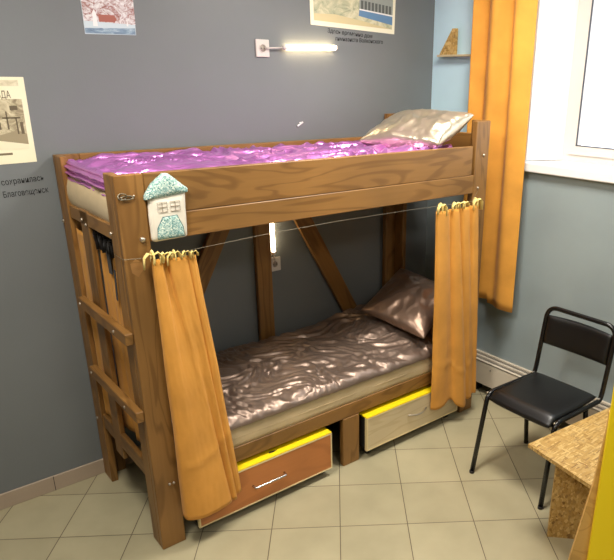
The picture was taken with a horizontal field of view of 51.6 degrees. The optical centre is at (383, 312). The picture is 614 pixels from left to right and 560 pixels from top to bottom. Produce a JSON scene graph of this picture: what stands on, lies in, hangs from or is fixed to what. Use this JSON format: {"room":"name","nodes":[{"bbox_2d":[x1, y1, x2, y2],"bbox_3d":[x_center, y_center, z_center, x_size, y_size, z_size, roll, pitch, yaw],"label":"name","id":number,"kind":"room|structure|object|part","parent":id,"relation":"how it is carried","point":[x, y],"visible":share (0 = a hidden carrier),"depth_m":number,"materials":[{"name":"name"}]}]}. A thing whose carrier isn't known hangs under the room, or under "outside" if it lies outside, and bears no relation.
{"room":"dormitory","nodes":[
{"label":"dormitory","id":0,"kind":"room"},
{"bbox_2d":[0,0,434,493],"bbox_3d":[-1.370,-0.586,3.164,5.132,2.950,0.150,-16,26,-38],"label":"wall","id":1,"kind":"structure","parent":0,"point":[191,74],"depth_m":3.21,"materials":[{"name":"grey paint"}]},
{"bbox_2d":[0,77,36,164],"bbox_3d":[-1.766,-0.786,2.612,0.540,0.370,0.003,-16,26,-38],"label":"poster","id":2,"kind":"object","parent":1,"relation":"attached to","point":[16,136],"visible":1,"depth_m":2.74,"materials":[{"name":"beige paper"}]},
{"bbox_2d":[0,99,27,136],"bbox_3d":[-1.763,-0.778,2.618,0.488,0.210,0.001,-16,26,-38],"label":"picture","id":3,"kind":"object","parent":2,"relation":"attached to","point":[13,112],"depth_m":2.73},
{"bbox_2d":[1,176,47,197],"bbox_3d":[-1.619,-0.568,2.833,0.186,0.083,0.001,-16,26,-38],"label":"text","id":4,"kind":"object","parent":1,"relation":"attached to","point":[38,176],"depth_m":2.83,"materials":[{"name":"black"}]},
{"bbox_2d":[0,445,141,509],"bbox_3d":[-1.487,0.823,3.481,4.732,0.085,0.012,-16,26,-38],"label":"baseboard","id":5,"kind":"structure","parent":1,"relation":"attached to","point":[13,497],"depth_m":3.28,"materials":[{"name":"beige tile"}]},
{"bbox_2d":[80,0,135,34],"bbox_3d":[-1.250,-1.458,2.831,0.240,0.380,0.003,-16,26,-38],"label":"picture","id":6,"kind":"object","parent":1,"relation":"attached to","point":[109,17],"visible":1,"depth_m":2.87,"materials":[{"name":"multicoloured paper"}]},
{"bbox_2d":[255,39,269,56],"bbox_3d":[-0.655,-1.427,3.387,0.082,0.088,0.014,-16,26,-38],"label":"wall socket","id":7,"kind":"object","parent":1,"relation":"attached to","point":[260,44],"visible":1,"depth_m":3.38,"materials":[{"name":"beige plastic"}]},
{"bbox_2d":[270,223,275,263],"bbox_3d":[-0.665,-0.471,3.725,0.032,0.388,0.040,-16,26,-38],"label":"lamp","id":8,"kind":"object","parent":1,"relation":"attached to","point":[272,235],"visible":0.67,"depth_m":3.73,"materials":[{"name":"white"}]},
{"bbox_2d":[271,256,280,271],"bbox_3d":[-0.663,-0.294,3.813,0.080,0.085,0.014,-16,26,-38],"label":"wall socket","id":9,"kind":"object","parent":1,"relation":"attached to","point":[277,266],"visible":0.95,"depth_m":3.82,"materials":[{"name":"beige plastic"}]},
{"bbox_2d":[265,45,337,50],"bbox_3d":[-0.460,-1.490,3.524,0.477,0.039,0.040,-16,26,-38],"label":"lamp","id":10,"kind":"object","parent":1,"relation":"attached to","point":[284,47],"visible":1,"depth_m":3.52,"materials":[{"name":"white"}]},
{"bbox_2d":[310,0,395,33],"bbox_3d":[-0.168,-1.897,3.663,0.658,0.468,0.004,-16,26,-38],"label":"print","id":11,"kind":"object","parent":1,"relation":"attached to","point":[378,16],"visible":1,"depth_m":3.72,"materials":[{"name":"beige paper"}]},
{"bbox_2d":[328,28,382,43],"bbox_3d":[-0.166,-1.655,3.760,0.422,0.068,0.001,-16,26,-38],"label":"text","id":12,"kind":"object","parent":1,"relation":"attached to","point":[328,28],"depth_m":3.75,"materials":[{"name":"black"}]},
{"bbox_2d":[0,384,573,559],"bbox_3d":[0.211,1.508,1.962,5.132,0.100,5.050,-16,26,-38],"label":"floor","id":13,"kind":"structure","parent":0,"point":[414,496],"depth_m":3.15,"materials":[{"name":"beige tile"}]},
{"bbox_2d":[195,427,331,527],"bbox_3d":[-0.766,0.770,3.374,0.775,0.276,0.654,-16,26,-38],"label":"storage drawer","id":14,"kind":"object","parent":13,"relation":"on","point":[267,473],"visible":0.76,"depth_m":3.19,"materials":[{"name":"brown laminate"}]},
{"bbox_3d":[-0.568,0.840,3.144,0.191,0.010,0.032,-16,26,-38],"label":"handle","id":15,"kind":"part","parent":14,"relation":"part of","materials":[{"name":"silver metal"}]},
{"bbox_3d":[-0.774,0.640,3.339,0.771,0.008,0.621,-16,26,-38],"label":"lid","id":16,"kind":"part","parent":14,"relation":"part of","materials":[{"name":"yellow paint"}]},
{"bbox_2d":[52,113,490,548],"bbox_3d":[-0.475,-0.100,3.484,2.150,1.840,0.803,-16,26,-38],"label":"bunk bed","id":17,"kind":"object","parent":13,"relation":"on","point":[219,200],"visible":0.75,"depth_m":2.91,"materials":[{"name":"brown wood"}]},
{"bbox_2d":[67,176,108,222],"bbox_3d":[-0.460,-0.694,3.278,2.084,0.180,0.738,-16,26,-38],"label":"mattress","id":18,"kind":"object","parent":17,"relation":"on","point":[82,197],"visible":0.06,"depth_m":2.63,"materials":[{"name":"beige fabric"}]},
{"bbox_2d":[64,140,451,196],"bbox_3d":[-0.521,-0.770,3.194,1.924,0.127,0.713,-16,26,-38],"label":"quilt","id":19,"kind":"object","parent":18,"relation":"on","point":[90,170],"visible":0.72,"depth_m":2.90,"materials":[{"name":"purple fabric"}]},
{"bbox_2d":[359,109,473,148],"bbox_3d":[0.132,-1.044,3.573,0.470,0.221,0.585,-16,26,-38],"label":"satin pillow","id":20,"kind":"object","parent":19,"relation":"on","point":[417,128],"visible":0.91,"depth_m":3.47,"materials":[{"name":"beige fabric"}]},
{"bbox_3d":[-1.470,0.073,3.174,0.105,1.705,0.034,-16,26,-38],"label":"post","id":21,"kind":"part","parent":17,"relation":"part of","materials":[{"name":"brown wood"}]},
{"bbox_3d":[-1.241,-0.391,2.672,0.024,0.060,0.560,-16,26,-38],"label":"rail","id":22,"kind":"part","parent":17,"relation":"part of","materials":[{"name":"brown wood"}]},
{"bbox_3d":[-1.255,0.631,3.050,0.024,0.080,0.560,-16,26,-38],"label":"rail","id":23,"kind":"part","parent":17,"relation":"part of","materials":[{"name":"brown wood"}]},
{"bbox_3d":[-0.973,0.280,2.640,0.110,1.700,0.034,-16,26,-38],"label":"post","id":24,"kind":"part","parent":17,"relation":"part of","materials":[{"name":"brown wood"}]},
{"bbox_2d":[143,173,187,241],"bbox_3d":[-0.841,-0.411,2.449,0.176,0.261,0.033,-16,26,-38],"label":"cushion","id":25,"kind":"object","parent":17,"relation":"hanging from","point":[165,195],"visible":1,"depth_m":2.44,"materials":[{"name":"white fabric"}]},
{"bbox_3d":[-0.706,-0.869,3.520,1.888,0.160,0.034,-16,26,-38],"label":"guard rail","id":26,"kind":"part","parent":17,"relation":"part of","materials":[{"name":"brown wood"}]},
{"bbox_2d":[121,357,431,447],"bbox_3d":[-0.431,0.349,3.663,1.974,0.114,0.729,-16,26,-38],"label":"mattress","id":27,"kind":"object","parent":17,"relation":"on","point":[241,435],"visible":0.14,"depth_m":3.32,"materials":[{"name":"beige fabric"}]},
{"bbox_2d":[216,304,432,430],"bbox_3d":[-0.438,0.237,3.617,1.848,0.140,0.757,-16,26,-38],"label":"quilt","id":28,"kind":"object","parent":27,"relation":"on","point":[261,379],"visible":0.62,"depth_m":3.54,"materials":[{"name":"brown fabric"}]},
{"bbox_2d":[361,268,434,338],"bbox_3d":[0.177,-0.075,3.986,0.462,0.262,0.491,13,24,30],"label":"satin pillow","id":29,"kind":"object","parent":28,"relation":"on","point":[406,301],"visible":0.84,"depth_m":3.88,"materials":[{"name":"brown fabric"}]},
{"bbox_2d":[114,191,477,259],"bbox_3d":[-0.267,-0.472,3.058,2.036,0.073,0.184,-16,26,-38],"label":"wire","id":30,"kind":"object","parent":17,"relation":"attached to","point":[477,191],"visible":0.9,"depth_m":2.81,"materials":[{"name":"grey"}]},
{"bbox_2d":[143,249,241,519],"bbox_3d":[-0.804,0.326,2.718,0.339,1.265,0.087,-16,26,-38],"label":"curtain","id":31,"kind":"object","parent":30,"relation":"hanging from","point":[208,475],"visible":1,"depth_m":2.70,"materials":[{"name":"orange fabric"}]},
{"bbox_2d":[430,197,482,409],"bbox_3d":[0.449,-0.018,3.742,0.428,1.311,0.093,-16,26,-38],"label":"curtain","id":32,"kind":"object","parent":30,"relation":"hanging from","point":[455,318],"visible":1,"depth_m":3.69,"materials":[{"name":"orange fabric"}]},
{"bbox_3d":[-0.216,-0.657,2.982,1.863,0.160,0.032,-16,26,-38],"label":"guard rail","id":33,"kind":"part","parent":17,"relation":"part of","materials":[{"name":"brown wood"}]},
{"bbox_3d":[-0.210,-0.535,3.033,1.882,0.102,0.034,-16,26,-38],"label":"rail","id":34,"kind":"part","parent":17,"relation":"part of","materials":[{"name":"brown wood"}]},
{"bbox_3d":[-0.226,0.539,3.433,1.882,0.082,0.030,-16,26,-38],"label":"rail","id":35,"kind":"part","parent":17,"relation":"part of","materials":[{"name":"brown wood"}]},
{"bbox_3d":[-0.193,0.710,3.527,0.113,0.299,0.034,-16,26,-38],"label":"leg","id":36,"kind":"part","parent":17,"relation":"part of","materials":[{"name":"brown wood"}]},
{"bbox_3d":[0.044,-0.426,4.382,0.115,1.840,0.034,-16,26,-38],"label":"post","id":37,"kind":"part","parent":17,"relation":"part of","materials":[{"name":"brown wood"}]},
{"bbox_3d":[0.333,-1.059,3.870,0.026,0.130,0.560,-16,26,-38],"label":"rail","id":38,"kind":"part","parent":17,"relation":"part of","materials":[{"name":"brown wood"}]},
{"bbox_3d":[0.540,-0.218,3.847,0.115,1.835,0.034,-16,26,-38],"label":"post","id":39,"kind":"part","parent":17,"relation":"part of","materials":[{"name":"brown wood"}]},
{"bbox_2d":[330,384,456,453],"bbox_3d":[-0.005,0.554,3.984,0.752,0.275,0.651,-16,26,-38],"label":"storage drawer","id":40,"kind":"object","parent":13,"relation":"on","point":[380,424],"visible":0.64,"depth_m":3.69,"materials":[{"name":"laminate"}]},
{"bbox_3d":[-0.296,0.605,3.769,0.016,0.192,0.603,-16,26,-38],"label":"panel","id":41,"kind":"part","parent":40,"relation":"part of","materials":[{"name":"black"}]},
{"bbox_3d":[-0.013,0.425,3.949,0.748,0.008,0.621,-16,26,-38],"label":"lid","id":42,"kind":"part","parent":40,"relation":"part of","materials":[{"name":"yellow paint"}]},
{"bbox_3d":[0.182,0.608,3.773,0.748,0.208,0.016,-16,26,-38],"label":"panel","id":43,"kind":"part","parent":40,"relation":"part of","materials":[{"name":"laminate"}]},
{"bbox_3d":[0.207,0.599,3.761,0.154,0.016,0.034,-16,26,-38],"label":"handle","id":44,"kind":"part","parent":40,"relation":"part of","materials":[{"name":"silver metal"}]},
{"bbox_2d":[469,306,613,509],"bbox_3d":[0.860,0.479,3.387,0.633,0.861,0.482,-16,26,-38],"label":"metal chair","id":45,"kind":"object","parent":13,"relation":"on","point":[541,399],"visible":1,"depth_m":3.38,"materials":[{"name":"black metal"}]},
{"bbox_3d":[0.842,0.598,3.704,0.076,0.415,0.026,-16,26,-38],"label":"leg","id":46,"kind":"part","parent":45,"relation":"part of","materials":[{"name":"black metal"}]},
{"bbox_3d":[0.856,0.461,3.394,0.444,0.062,0.406,-16,26,-38],"label":"seat","id":47,"kind":"part","parent":45,"relation":"part of","materials":[{"name":"black leather"}]},
{"bbox_3d":[1.071,0.144,3.471,0.063,0.176,0.406,-16,26,-38],"label":"backrest","id":48,"kind":"part","parent":45,"relation":"part of","materials":[{"name":"black leather"}]},
{"bbox_3d":[1.107,0.697,3.446,0.116,0.418,0.026,-16,26,-38],"label":"leg","id":49,"kind":"part","parent":45,"relation":"part of","materials":[{"name":"black metal"}]},
{"bbox_2d":[476,349,610,424],"bbox_3d":[1.284,0.666,3.763,0.119,0.254,2.050,-16,26,-38],"label":"heater","id":50,"kind":"object","parent":13,"relation":"on","point":[492,371],"visible":0.41,"depth_m":4.24,"materials":[{"name":"metal"}]},
{"bbox_2d":[528,408,609,538],"bbox_3d":[1.223,0.829,3.039,0.993,0.450,0.618,-13,25,-33],"label":"table","id":51,"kind":"object","parent":13,"relation":"on","point":[574,449],"visible":0.69,"depth_m":2.93,"materials":[{"name":"beige wood"}]},
{"bbox_3d":[0.994,0.880,2.920,0.418,0.431,0.018,3,20,6],"label":"leg panel","id":52,"kind":"part","parent":51,"relation":"part of","materials":[{"name":"brown wood"}]},
{"bbox_2d":[568,388,613,559],"bbox_3d":[0.926,0.657,2.199,0.555,1.350,0.038,4,21,10],"label":"board","id":53,"kind":"object","parent":13,"relation":"on","point":[594,538],"visible":1,"depth_m":2.24,"materials":[{"name":"yellow paint"}]},
{"bbox_3d":[0.976,0.664,2.181,0.450,1.350,0.020,4,21,10],"label":"panel","id":54,"kind":"part","parent":53,"relation":"part of","materials":[{"name":"yellow paint"}]},
{"bbox_2d":[425,0,613,403],"bbox_3d":[2.052,-0.412,2.821,0.350,2.950,4.900,-16,26,-38],"label":"wall","id":55,"kind":"structure","parent":0,"point":[565,252],"depth_m":3.88,"materials":[{"name":"paint"}]},
{"bbox_2d":[437,54,470,56],"bbox_3d":[0.486,-1.629,3.979,0.062,0.012,0.362,-16,26,-38],"label":"wall shelf","id":56,"kind":"object","parent":55,"relation":"attached to","point":[454,55],"visible":0.58,"depth_m":3.97,"materials":[{"name":"laminate"}]},
{"bbox_2d":[439,28,457,54],"bbox_3d":[0.413,-1.729,4.009,0.024,0.152,0.135,-16,26,-38],"label":"bookend","id":57,"kind":"object","parent":56,"relation":"on","point":[450,46],"visible":1,"depth_m":3.98,"materials":[{"name":"beige wood"}]},
{"bbox_2d":[525,0,578,160],"bbox_3d":[1.026,-1.478,3.694,0.343,1.125,0.112,-16,26,-38],"label":"window reveal","id":58,"kind":"structure","parent":55,"relation":"attached to","point":[556,21],"depth_m":3.68,"materials":[{"name":"white paint"}]},
{"bbox_2d":[524,160,613,183],"bbox_3d":[1.598,-0.666,3.238,0.368,0.055,1.980,-16,26,-38],"label":"windowsill","id":59,"kind":"structure","parent":55,"relation":"attached to","point":[585,171],"depth_m":3.60,"materials":[{"name":"white paint"}]},
{"bbox_2d":[562,0,613,165],"bbox_3d":[1.677,-1.242,3.090,0.100,1.130,1.720,-16,26,-38],"label":"window","id":60,"kind":"structure","parent":55,"relation":"in","point":[573,151],"depth_m":3.68,"materials":[{"name":"beige plastic"}]},
{"bbox_3d":[1.373,-1.849,2.774,0.109,0.023,2.900,-16,26,-38],"label":"curtain rod","id":61,"kind":"object","parent":55,"relation":"attached to","visible":0},
{"bbox_2d":[463,0,537,312],"bbox_3d":[0.685,-1.066,3.822,0.088,2.155,0.443,-15,25,-36],"label":"window curtain","id":62,"kind":"object","parent":61,"relation":"hanging from","point":[503,31],"visible":0.73,"depth_m":3.77,"materials":[{"name":"fabric"}]},
{"label":"outside","id":63,"kind":"structure","parent":0,"visible":0},
{"bbox_2d":[581,138,613,147],"bbox_3d":[25.505,-1.725,20.384,57.068,0.200,70.000,-16,26,-38],"label":"ground","id":64,"kind":"structure","parent":63,"point":[606,143],"depth_m":55.74,"materials":[{"name":"white snow"}]},
{"bbox_3d":[-1.222,-0.344,2.714,0.002,0.012,0.710,-16,26,-38],"label":"wire","id":65,"kind":"object","parent":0,"visible":0},
{"bbox_2d":[76,228,139,441],"bbox_3d":[-1.225,0.110,2.870,0.056,1.014,0.564,-16,26,-38],"label":"curtain","id":66,"kind":"object","parent":65,"relation":"hanging from","point":[102,242],"visible":0.38,"depth_m":2.88,"materials":[{"name":"orange fabric"}]}
]}

